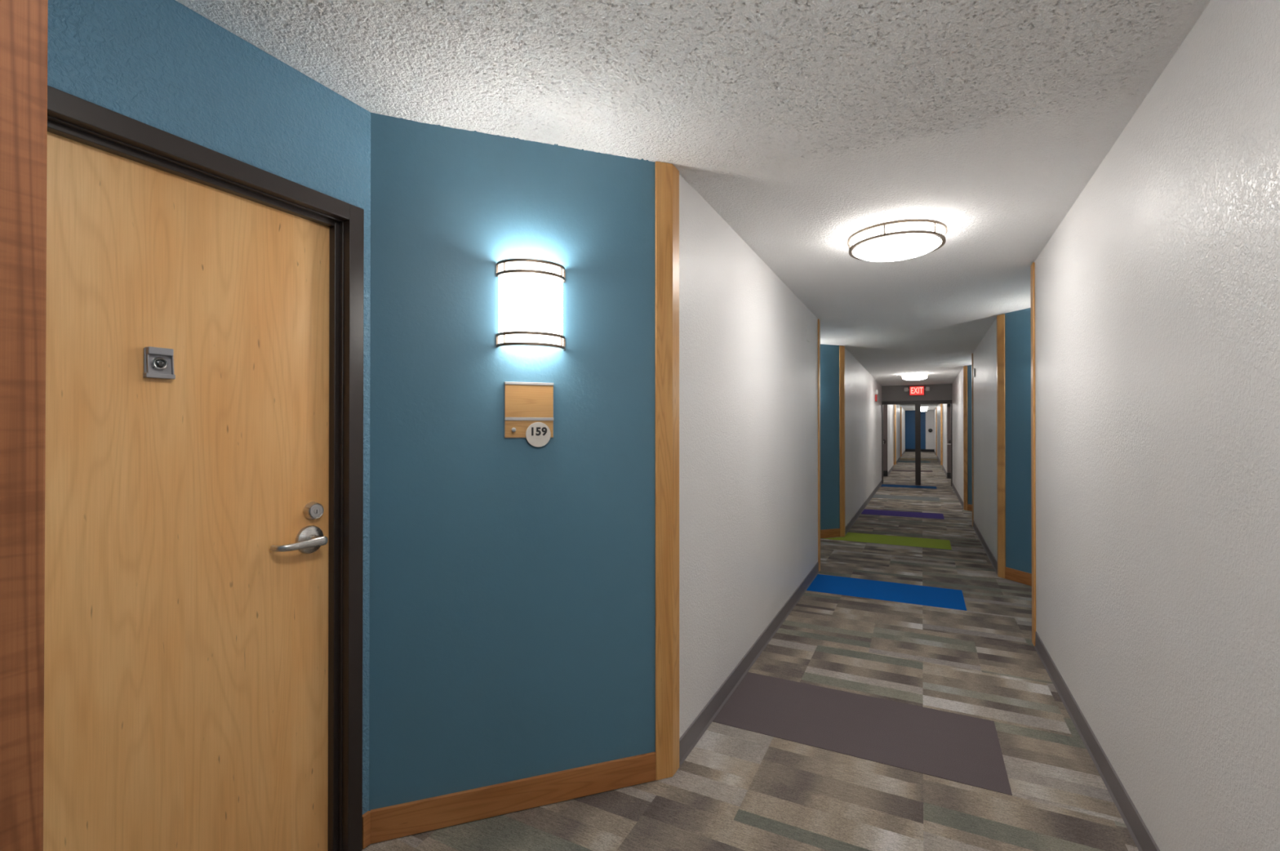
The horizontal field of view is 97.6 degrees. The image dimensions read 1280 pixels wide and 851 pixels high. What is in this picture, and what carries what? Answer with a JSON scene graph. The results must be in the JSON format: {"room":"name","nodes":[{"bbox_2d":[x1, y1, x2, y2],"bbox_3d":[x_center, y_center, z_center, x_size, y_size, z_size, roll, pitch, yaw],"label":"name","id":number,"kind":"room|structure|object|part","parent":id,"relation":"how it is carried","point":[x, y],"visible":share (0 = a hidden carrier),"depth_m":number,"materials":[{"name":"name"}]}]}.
{"room":"apartment building hallway","nodes":[
{"label":"apartment building hallway","id":0,"kind":"room"},
{"bbox_2d":[47,0,370,813],"bbox_3d":[-1.223,0.167,1.373,0.120,2.440,1.282,0,0,27],"label":"wall","id":1,"kind":"structure","parent":0,"point":[164,65],"depth_m":1.49,"materials":[{"name":"blue paint"}]},
{"bbox_2d":[43,84,364,850],"bbox_3d":[-1.202,0.337,1.395,0.127,2.101,1.059,0,0,27],"label":"door","id":2,"kind":"structure","parent":1,"relation":"in","point":[204,470],"depth_m":1.49,"materials":[{"name":"brown wood"}]},
{"bbox_3d":[-1.210,-0.156,1.378,0.014,0.060,0.002,0,0,27],"label":"arm","id":3,"kind":"part","parent":2,"relation":"part of","materials":[{"name":"grey paint"}]},
{"bbox_3d":[-1.187,-0.155,1.423,0.014,0.060,0.002,0,0,27],"label":"arm","id":4,"kind":"part","parent":2,"relation":"part of","materials":[{"name":"grey paint"}]},
{"bbox_3d":[-1.015,0.356,1.680,0.039,0.028,0.153,0,0,44],"label":"lever","id":5,"kind":"part","parent":2,"relation":"part of","materials":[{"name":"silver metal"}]},
{"bbox_3d":[-1.027,0.356,1.750,0.016,0.088,0.088,0,0,27],"label":"lever handle","id":6,"kind":"part","parent":2,"relation":"part of","materials":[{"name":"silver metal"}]},
{"bbox_2d":[362,810,370,848],"bbox_3d":[-0.905,1.334,1.851,0.014,0.105,0.030,0,0,27],"label":"baseboard","id":7,"kind":"structure","parent":1,"relation":"attached to","point":[366,815],"depth_m":1.85,"materials":[{"name":"brown wood"}]},
{"bbox_2d":[368,112,655,810],"bbox_3d":[-0.434,0.171,2.104,1.135,2.440,0.120,0,0,-19],"label":"wall","id":8,"kind":"structure","parent":0,"point":[513,580],"depth_m":2.02,"materials":[{"name":"blue paint"}]},
{"bbox_2d":[370,751,655,843],"bbox_3d":[-0.418,1.335,2.033,1.015,0.105,0.014,0,0,-19],"label":"baseboard","id":9,"kind":"structure","parent":8,"relation":"attached to","point":[405,819],"depth_m":2.01,"materials":[{"name":"brown wood"}]},
{"bbox_2d":[504,381,553,446],"bbox_3d":[-0.402,-0.039,2.041,0.177,0.236,0.022,0,0,-19],"label":"number sign","id":10,"kind":"object","parent":8,"relation":"attached to","point":[528,406],"visible":1,"depth_m":2.04,"materials":[{"name":"wood"}]},
{"bbox_3d":[-0.403,-0.088,2.044,0.174,0.117,0.004,0,0,-19],"label":"panel","id":11,"kind":"part","parent":10,"relation":"part of","materials":[{"name":"brown wood"}]},
{"bbox_3d":[-0.403,0.013,2.044,0.174,0.061,0.003,0,0,-19],"label":"panel","id":12,"kind":"part","parent":10,"relation":"part of","materials":[{"name":"brown wood"}]},
{"bbox_2d":[496,257,564,350],"bbox_3d":[-0.383,-0.431,2.010,0.250,0.302,0.098,0,0,-19],"label":"wall sconce","id":13,"kind":"object","parent":8,"relation":"attached to","point":[531,292],"visible":1,"depth_m":1.98,"materials":[{"name":"white glass"}]},
{"bbox_3d":[-0.383,-0.285,2.009,0.248,0.010,0.098,0,0,-19],"label":"rail","id":14,"kind":"part","parent":13,"relation":"part of","materials":[{"name":"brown metal"}]},
{"bbox_3d":[-0.383,-0.324,2.009,0.248,0.010,0.098,0,0,-19],"label":"rail","id":15,"kind":"part","parent":13,"relation":"part of","materials":[{"name":"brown metal"}]},
{"bbox_3d":[-0.383,-0.539,2.010,0.248,0.010,0.098,0,0,-19],"label":"rail","id":16,"kind":"part","parent":13,"relation":"part of","materials":[{"name":"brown metal"}]},
{"bbox_3d":[-0.383,-0.578,2.011,0.248,0.010,0.098,0,0,-19],"label":"rail","id":17,"kind":"part","parent":13,"relation":"part of","materials":[{"name":"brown metal"}]},
{"bbox_2d":[655,160,679,779],"bbox_3d":[0.118,0.175,2.240,0.129,2.434,0.035,0,0,-41],"label":"trim","id":18,"kind":"structure","parent":8,"relation":"attached to","point":[667,175],"depth_m":2.22,"materials":[{"name":"brown wood"}]},
{"bbox_2d":[175,0,1210,410],"bbox_3d":[6.965,-1.033,14.076,4.600,0.107,43.800,0,0,27],"label":"ceiling","id":19,"kind":"structure","parent":0,"point":[806,126],"depth_m":1.78,"materials":[{"name":"white paint"}]},
{"bbox_2d":[847,217,947,261],"bbox_3d":[1.385,-0.981,3.036,0.492,0.127,0.492,0,0,27],"label":"ceiling light","id":20,"kind":"object","parent":19,"relation":"attached to","point":[895,240],"visible":1,"depth_m":2.90,"materials":[{"name":"white plastic"}]},
{"bbox_2d":[900,372,928,380],"bbox_3d":[5.325,-0.940,10.871,0.492,0.127,0.492,0,0,27],"label":"ceiling light","id":21,"kind":"object","parent":19,"relation":"attached to","point":[916,375],"visible":1,"depth_m":10.71,"materials":[{"name":"white plastic"}]},
{"bbox_2d":[679,173,817,737],"bbox_3d":[0.878,0.180,3.874,0.120,2.440,3.607,0,0,27],"label":"wall","id":22,"kind":"structure","parent":0,"point":[748,366],"depth_m":2.98,"materials":[{"name":"grey paint"}]},
{"bbox_2d":[679,561,819,766],"bbox_3d":[0.937,1.350,3.839,0.012,0.100,3.473,0,0,27],"label":"baseboard","id":23,"kind":"structure","parent":22,"relation":"attached to","point":[691,735],"depth_m":2.98,"materials":[{"name":"grey plastic"}]},
{"bbox_2d":[817,319,820,571],"bbox_3d":[1.706,0.192,5.447,0.079,2.434,0.079,0,0,27],"label":"trim","id":24,"kind":"structure","parent":22,"relation":"attached to","point":[819,320],"depth_m":5.40,"materials":[{"name":"brown wood"}]},
{"bbox_2d":[361,451,1138,850],"bbox_3d":[6.965,1.504,14.063,4.600,0.100,43.800,0,0,27],"label":"floor","id":25,"kind":"structure","parent":0,"point":[737,788],"depth_m":2.33,"materials":[{"name":"carpet"}]},
{"bbox_2d":[712,671,1012,795],"bbox_3d":[1.005,1.393,2.640,1.184,0.002,0.597,0,0,27],"label":"carpet runner","id":26,"kind":"object","parent":25,"relation":"on","point":[948,745],"visible":1,"depth_m":2.57,"materials":[{"name":"grey carpet"}]},
{"bbox_2d":[806,573,966,610],"bbox_3d":[2.079,1.404,4.777,1.184,0.002,0.597,0,0,27],"label":"carpet runner","id":27,"kind":"object","parent":25,"relation":"on","point":[952,598],"visible":1,"depth_m":4.76,"materials":[{"name":"blue carpet"}]},
{"bbox_2d":[822,532,951,549],"bbox_3d":[3.053,1.415,6.965,1.410,0.002,0.597,0,0,27],"label":"carpet runner","id":28,"kind":"object","parent":25,"relation":"on","point":[851,536],"visible":1,"depth_m":6.91,"materials":[{"name":"green carpet"}]},
{"bbox_2d":[861,508,944,519],"bbox_3d":[4.229,1.426,9.051,1.184,0.002,0.597,0,0,27],"label":"carpet runner","id":29,"kind":"object","parent":25,"relation":"on","point":[877,512],"visible":1,"depth_m":9.02,"materials":[{"name":"purple carpet"}]},
{"bbox_2d":[872,493,939,501],"bbox_3d":[5.304,1.438,11.188,1.184,0.002,0.597,0,0,27],"label":"carpet runner","id":30,"kind":"object","parent":25,"relation":"on","point":[876,495],"visible":1,"depth_m":11.15,"materials":[{"name":"carpet"}]},
{"bbox_2d":[880,484,937,488],"bbox_3d":[6.378,1.449,13.325,1.184,0.002,0.597,0,0,27],"label":"carpet runner","id":31,"kind":"object","parent":25,"relation":"on","point":[882,485],"visible":1,"depth_m":13.35,"materials":[{"name":"blue carpet"}]},
{"bbox_2d":[891,469,932,471],"bbox_3d":[8.851,1.474,18.240,1.184,0.002,0.597,0,0,27],"label":"carpet runner","id":32,"kind":"object","parent":25,"relation":"on","point":[892,469],"visible":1,"depth_m":18.23,"materials":[{"name":"carpet"}]},
{"bbox_2d":[897,461,930,462],"bbox_3d":[11.322,1.500,23.154,1.184,0.002,0.597,0,0,27],"label":"carpet runner","id":33,"kind":"object","parent":25,"relation":"on","point":[898,461],"visible":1,"depth_m":23.13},
{"bbox_2d":[900,457,937,459],"bbox_3d":[12.531,1.511,25.224,1.484,0.002,0.597,0,0,27],"label":"carpet runner","id":34,"kind":"object","parent":25,"relation":"on","point":[900,458],"visible":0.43,"depth_m":24.96,"materials":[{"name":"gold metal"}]},
{"bbox_2d":[820,343,843,529],"bbox_3d":[2.038,0.197,7.020,1.167,2.440,0.120,0,0,-21],"label":"wall","id":35,"kind":"structure","parent":0,"point":[829,353],"depth_m":7.09,"materials":[{"name":"blue paint"}]},
{"bbox_2d":[820,528,839,537],"bbox_3d":[2.055,1.361,6.948,1.050,0.105,0.015,0,0,-21],"label":"baseboard","id":36,"kind":"structure","parent":35,"relation":"attached to","point":[835,532],"depth_m":7.07,"materials":[{"name":"brown wood"}]},
{"bbox_2d":[839,345,845,536],"bbox_3d":[2.601,0.201,7.178,0.130,2.434,0.034,0,0,-42],"label":"trim","id":37,"kind":"structure","parent":35,"relation":"attached to","point":[842,348],"depth_m":7.15,"materials":[{"name":"brown wood"}]},
{"bbox_2d":[844,347,881,524],"bbox_3d":[4.274,0.216,10.627,0.120,2.440,7.670,0,0,27],"label":"wall","id":38,"kind":"structure","parent":0,"point":[863,415],"depth_m":9.09,"materials":[{"name":"grey paint"}]},
{"bbox_2d":[845,479,882,533],"bbox_3d":[4.348,1.386,10.621,0.012,0.100,7.603,0,0,27],"label":"baseboard","id":39,"kind":"structure","parent":38,"relation":"attached to","point":[851,522],"depth_m":9.19,"materials":[{"name":"grey plastic"}]},
{"bbox_2d":[875,389,878,401],"bbox_3d":[5.090,-0.642,12.062,0.050,0.250,0.150,0,0,27],"label":"fire alarm","id":40,"kind":"object","parent":38,"relation":"attached to","point":[876,390],"visible":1,"depth_m":12.01,"materials":[{"name":"red plastic"}]},
{"bbox_2d":[887,404,893,471],"bbox_3d":[7.974,0.254,17.984,0.120,2.440,4.100,0,0,27],"label":"wall","id":41,"kind":"structure","parent":0,"point":[890,407],"depth_m":17.72,"materials":[{"name":"grey paint"}]},
{"bbox_2d":[883,404,888,475],"bbox_3d":[6.688,0.409,16.263,0.904,2.088,0.122,0,0,27],"label":"door","id":42,"kind":"structure","parent":41,"relation":"in","point":[885,406],"depth_m":16.10,"materials":[{"name":"brown paint"}]},
{"bbox_3d":[6.704,1.375,16.289,0.904,0.156,0.053,0,0,27],"label":"kick plate","id":43,"kind":"part","parent":42,"relation":"part of","materials":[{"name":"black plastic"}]},
{"bbox_2d":[888,464,893,475],"bbox_3d":[8.018,1.424,17.918,0.012,0.100,4.033,0,0,27],"label":"baseboard","id":44,"kind":"structure","parent":41,"relation":"attached to","point":[892,467],"depth_m":18.00,"materials":[{"name":"grey plastic"}]},
{"bbox_2d":[893,404,894,461],"bbox_3d":[9.192,0.271,21.242,1.167,2.440,0.120,0,0,-21],"label":"wall","id":45,"kind":"structure","parent":0,"point":[894,405],"depth_m":21.37,"materials":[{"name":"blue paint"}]},
{"bbox_2d":[894,404,896,464],"bbox_3d":[9.754,0.275,21.400,0.130,2.434,0.034,0,0,-42],"label":"trim","id":46,"kind":"structure","parent":45,"relation":"attached to","point":[895,404],"depth_m":21.38,"materials":[{"name":"brown wood"}]},
{"bbox_2d":[896,404,900,460],"bbox_3d":[10.805,0.284,23.612,0.120,2.440,4.900,0,0,27],"label":"wall","id":47,"kind":"structure","parent":0,"point":[898,406],"depth_m":23.81,"materials":[{"name":"grey paint"}]},
{"bbox_2d":[902,407,905,453],"bbox_3d":[14.242,0.319,30.446,0.120,2.440,6.800,0,0,27],"label":"wall","id":48,"kind":"structure","parent":0,"point":[903,410],"depth_m":30.13,"materials":[{"name":"grey paint"}]},
{"bbox_2d":[881,383,951,401],"bbox_3d":[6.772,-0.795,13.753,1.539,0.385,0.150,0,0,27],"label":"wall header","id":49,"kind":"structure","parent":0,"point":[941,391],"depth_m":13.67,"materials":[{"name":"grey paint"}]},
{"bbox_2d":[903,385,929,395],"bbox_3d":[6.730,-0.844,13.631,0.560,0.230,0.104,0,0,27],"label":"exit sign","id":50,"kind":"object","parent":49,"relation":"attached to","point":[913,390],"visible":1,"depth_m":13.62,"materials":[{"name":"red plastic"}]},
{"bbox_3d":[6.722,-0.844,13.614,0.304,0.204,0.002,0,0,27],"label":"panel","id":51,"kind":"part","parent":50,"relation":"part of","materials":[{"name":"red plastic"}]},
{"bbox_2d":[881,400,952,486],"bbox_3d":[6.772,0.424,13.746,1.539,2.055,0.180,0,0,27],"label":"door frame","id":52,"kind":"structure","parent":49,"relation":"in","point":[917,403],"depth_m":13.65,"materials":[{"name":"brown metal"}]},
{"bbox_3d":[6.803,0.464,13.722,0.118,1.975,0.165,0,0,27],"label":"post","id":53,"kind":"part","parent":52,"relation":"part of","materials":[{"name":"brown metal"}]},
{"bbox_2d":[905,409,934,448],"bbox_3d":[16.538,0.334,33.164,1.539,2.440,0.120,0,0,27],"label":"wall","id":54,"kind":"structure","parent":0,"point":[909,415],"depth_m":33.03,"materials":[{"name":"blue paint"}]},
{"bbox_2d":[905,448,934,452],"bbox_3d":[16.508,1.473,33.098,1.539,0.160,0.015,0,0,27],"label":"baseboard","id":55,"kind":"structure","parent":54,"relation":"attached to","point":[906,450],"depth_m":33.02,"materials":[{"name":"black plastic"}]},
{"bbox_2d":[933,408,935,451],"bbox_3d":[16.174,0.320,30.594,0.120,2.440,4.800,0,0,27],"label":"wall","id":56,"kind":"structure","parent":0,"point":[935,409],"depth_m":30.79,"materials":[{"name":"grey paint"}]},
{"bbox_2d":[937,404,940,460],"bbox_3d":[12.849,0.286,23.983,0.120,2.440,6.400,0,0,27],"label":"wall","id":57,"kind":"structure","parent":0,"point":[938,405],"depth_m":23.53,"materials":[{"name":"grey paint"}]},
{"bbox_2d":[936,406,937,442],"bbox_3d":[14.245,0.303,26.833,0.079,2.434,0.079,0,0,27],"label":"trim","id":58,"kind":"structure","parent":57,"relation":"attached to","point":[936,406],"depth_m":26.82,"materials":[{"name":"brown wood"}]},
{"bbox_2d":[942,403,946,471],"bbox_3d":[9.569,0.251,17.462,0.120,2.440,4.600,0,0,27],"label":"wall","id":59,"kind":"structure","parent":0,"point":[944,405],"depth_m":17.59,"materials":[{"name":"grey paint"}]},
{"bbox_2d":[942,403,942,467],"bbox_3d":[10.561,0.265,19.507,0.079,2.434,0.079,0,0,27],"label":"trim","id":60,"kind":"structure","parent":59,"relation":"attached to","point":[942,403],"depth_m":19.49,"materials":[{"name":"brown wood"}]},
{"bbox_2d":[946,403,951,478],"bbox_3d":[8.809,0.403,15.166,0.920,2.088,0.177,0,0,27],"label":"door","id":61,"kind":"structure","parent":59,"relation":"in","point":[948,405],"depth_m":15.38,"materials":[{"name":"brown paint"}]},
{"bbox_3d":[8.844,1.370,15.212,0.904,0.156,0.053,0,0,27],"label":"kick plate","id":62,"kind":"part","parent":61,"relation":"part of","materials":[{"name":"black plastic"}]},
{"bbox_2d":[951,367,963,500],"bbox_3d":[6.513,0.220,11.387,0.120,2.440,4.300,0,0,27],"label":"wall","id":63,"kind":"structure","parent":0,"point":[957,384],"depth_m":11.18,"materials":[{"name":"grey paint"}]},
{"bbox_2d":[951,482,963,507],"bbox_3d":[6.469,1.390,11.440,0.012,0.100,4.233,0,0,27],"label":"baseboard","id":64,"kind":"structure","parent":63,"relation":"attached to","point":[957,493],"depth_m":11.16,"materials":[{"name":"grey plastic"}]},
{"bbox_2d":[967,364,972,504],"bbox_3d":[5.707,0.207,8.947,0.120,2.440,1.167,0,0,-16],"label":"wall","id":65,"kind":"structure","parent":0,"point":[969,366],"depth_m":9.39,"materials":[{"name":"blue paint"}]},
{"bbox_2d":[963,365,968,510],"bbox_3d":[5.498,0.213,9.492,0.034,2.434,0.130,0,0,6],"label":"trim","id":66,"kind":"structure","parent":65,"relation":"attached to","point":[965,367],"depth_m":9.46,"materials":[{"name":"brown wood"}]},
{"bbox_2d":[967,503,972,511],"bbox_3d":[5.645,1.371,8.915,0.015,0.105,1.050,0,0,-15],"label":"baseboard","id":67,"kind":"structure","parent":65,"relation":"attached to","point":[969,506],"depth_m":9.36,"materials":[{"name":"brown wood"}]},
{"bbox_2d":[973,318,997,561],"bbox_3d":[4.076,0.194,6.540,0.120,2.440,3.010,0,0,27],"label":"wall","id":68,"kind":"structure","parent":0,"point":[984,356],"depth_m":6.26,"materials":[{"name":"grey paint"}]},
{"bbox_2d":[971,353,973,526],"bbox_3d":[4.711,0.204,7.876,0.079,2.434,0.079,0,0,27],"label":"trim","id":69,"kind":"structure","parent":68,"relation":"attached to","point":[971,353],"depth_m":7.86,"materials":[{"name":"brown wood"}]},
{"bbox_2d":[973,520,997,574],"bbox_3d":[4.017,1.364,6.564,0.012,0.100,2.876,0,0,27],"label":"baseboard","id":70,"kind":"structure","parent":68,"relation":"attached to","point":[985,546],"depth_m":6.22,"materials":[{"name":"grey plastic"}]},
{"bbox_2d":[998,307,1031,573],"bbox_3d":[3.560,0.184,4.676,0.120,2.440,1.167,0,0,-16],"label":"wall","id":71,"kind":"structure","parent":0,"point":[1018,322],"depth_m":5.04,"materials":[{"name":"blue paint"}]},
{"bbox_2d":[996,313,1005,577],"bbox_3d":[3.351,0.190,5.222,0.034,2.434,0.130,0,0,6],"label":"trim","id":72,"kind":"structure","parent":71,"relation":"attached to","point":[1001,442],"depth_m":5.19,"materials":[{"name":"brown wood"}]},
{"bbox_2d":[1004,566,1031,586],"bbox_3d":[3.497,1.349,4.644,0.015,0.105,1.050,0,0,-15],"label":"baseboard","id":73,"kind":"structure","parent":71,"relation":"attached to","point":[1015,575],"depth_m":5.02,"materials":[{"name":"brown wood"}]},
{"bbox_2d":[1034,0,1279,850],"bbox_3d":[1.828,0.171,2.071,0.120,2.440,3.375,0,0,27],"label":"wall","id":74,"kind":"structure","parent":0,"point":[1157,290],"depth_m":1.56,"materials":[{"name":"grey paint"}]},
{"bbox_2d":[1030,262,1035,645],"bbox_3d":[2.545,0.182,3.570,0.079,2.434,0.079,0,0,27],"label":"trim","id":75,"kind":"structure","parent":74,"relation":"attached to","point":[1033,265],"depth_m":3.56,"materials":[{"name":"brown wood"}]},
{"bbox_2d":[1034,631,1159,850],"bbox_3d":[1.769,1.341,2.095,0.012,0.100,3.241,0,0,27],"label":"baseboard","id":76,"kind":"structure","parent":74,"relation":"attached to","point":[1138,829],"depth_m":2.23,"materials":[{"name":"grey plastic"}]},
{"bbox_3d":[12.202,0.303,27.228,0.873,2.440,0.876,0,0,27],"label":"wall","id":77,"kind":"structure","parent":0,"visible":0},
{"bbox_2d":[900,406,902,456],"bbox_3d":[12.765,0.306,27.385,0.130,2.434,0.034,0,0,-42],"label":"trim","id":78,"kind":"structure","parent":77,"relation":"attached to","point":[900,406],"depth_m":27.36,"materials":[{"name":"white paint"}]},
{"bbox_3d":[11.571,0.268,20.605,0.873,2.440,0.876,0,0,27],"label":"wall","id":79,"kind":"structure","parent":0,"visible":0},
{"bbox_2d":[940,404,942,464],"bbox_3d":[11.362,0.274,21.151,0.034,2.434,0.130,0,0,6],"label":"trim","id":80,"kind":"structure","parent":79,"relation":"attached to","point":[940,404],"depth_m":21.13,"materials":[{"name":"brown wood"}]},
{"bbox_3d":[15.256,0.306,27.931,0.873,2.440,0.876,0,0,27],"label":"wall","id":81,"kind":"structure","parent":0,"visible":0},
{"bbox_2d":[935,407,937,455],"bbox_3d":[15.046,0.312,28.476,0.034,2.434,0.130,0,0,6],"label":"trim","id":82,"kind":"structure","parent":81,"relation":"attached to","point":[935,407],"depth_m":28.48,"materials":[{"name":"brown wood"}]},
{"bbox_3d":[-2.146,0.149,-2.138,0.120,2.440,6.252,0,0,27],"label":"wall","id":83,"kind":"structure","parent":0,"visible":0},
{"bbox_2d":[0,0,48,850],"bbox_3d":[-0.724,0.166,0.616,0.079,2.434,0.079,0,0,27],"label":"trim","id":84,"kind":"structure","parent":83,"relation":"attached to","point":[24,24],"depth_m":0.62,"materials":[{"name":"brown wood"}]}
]}

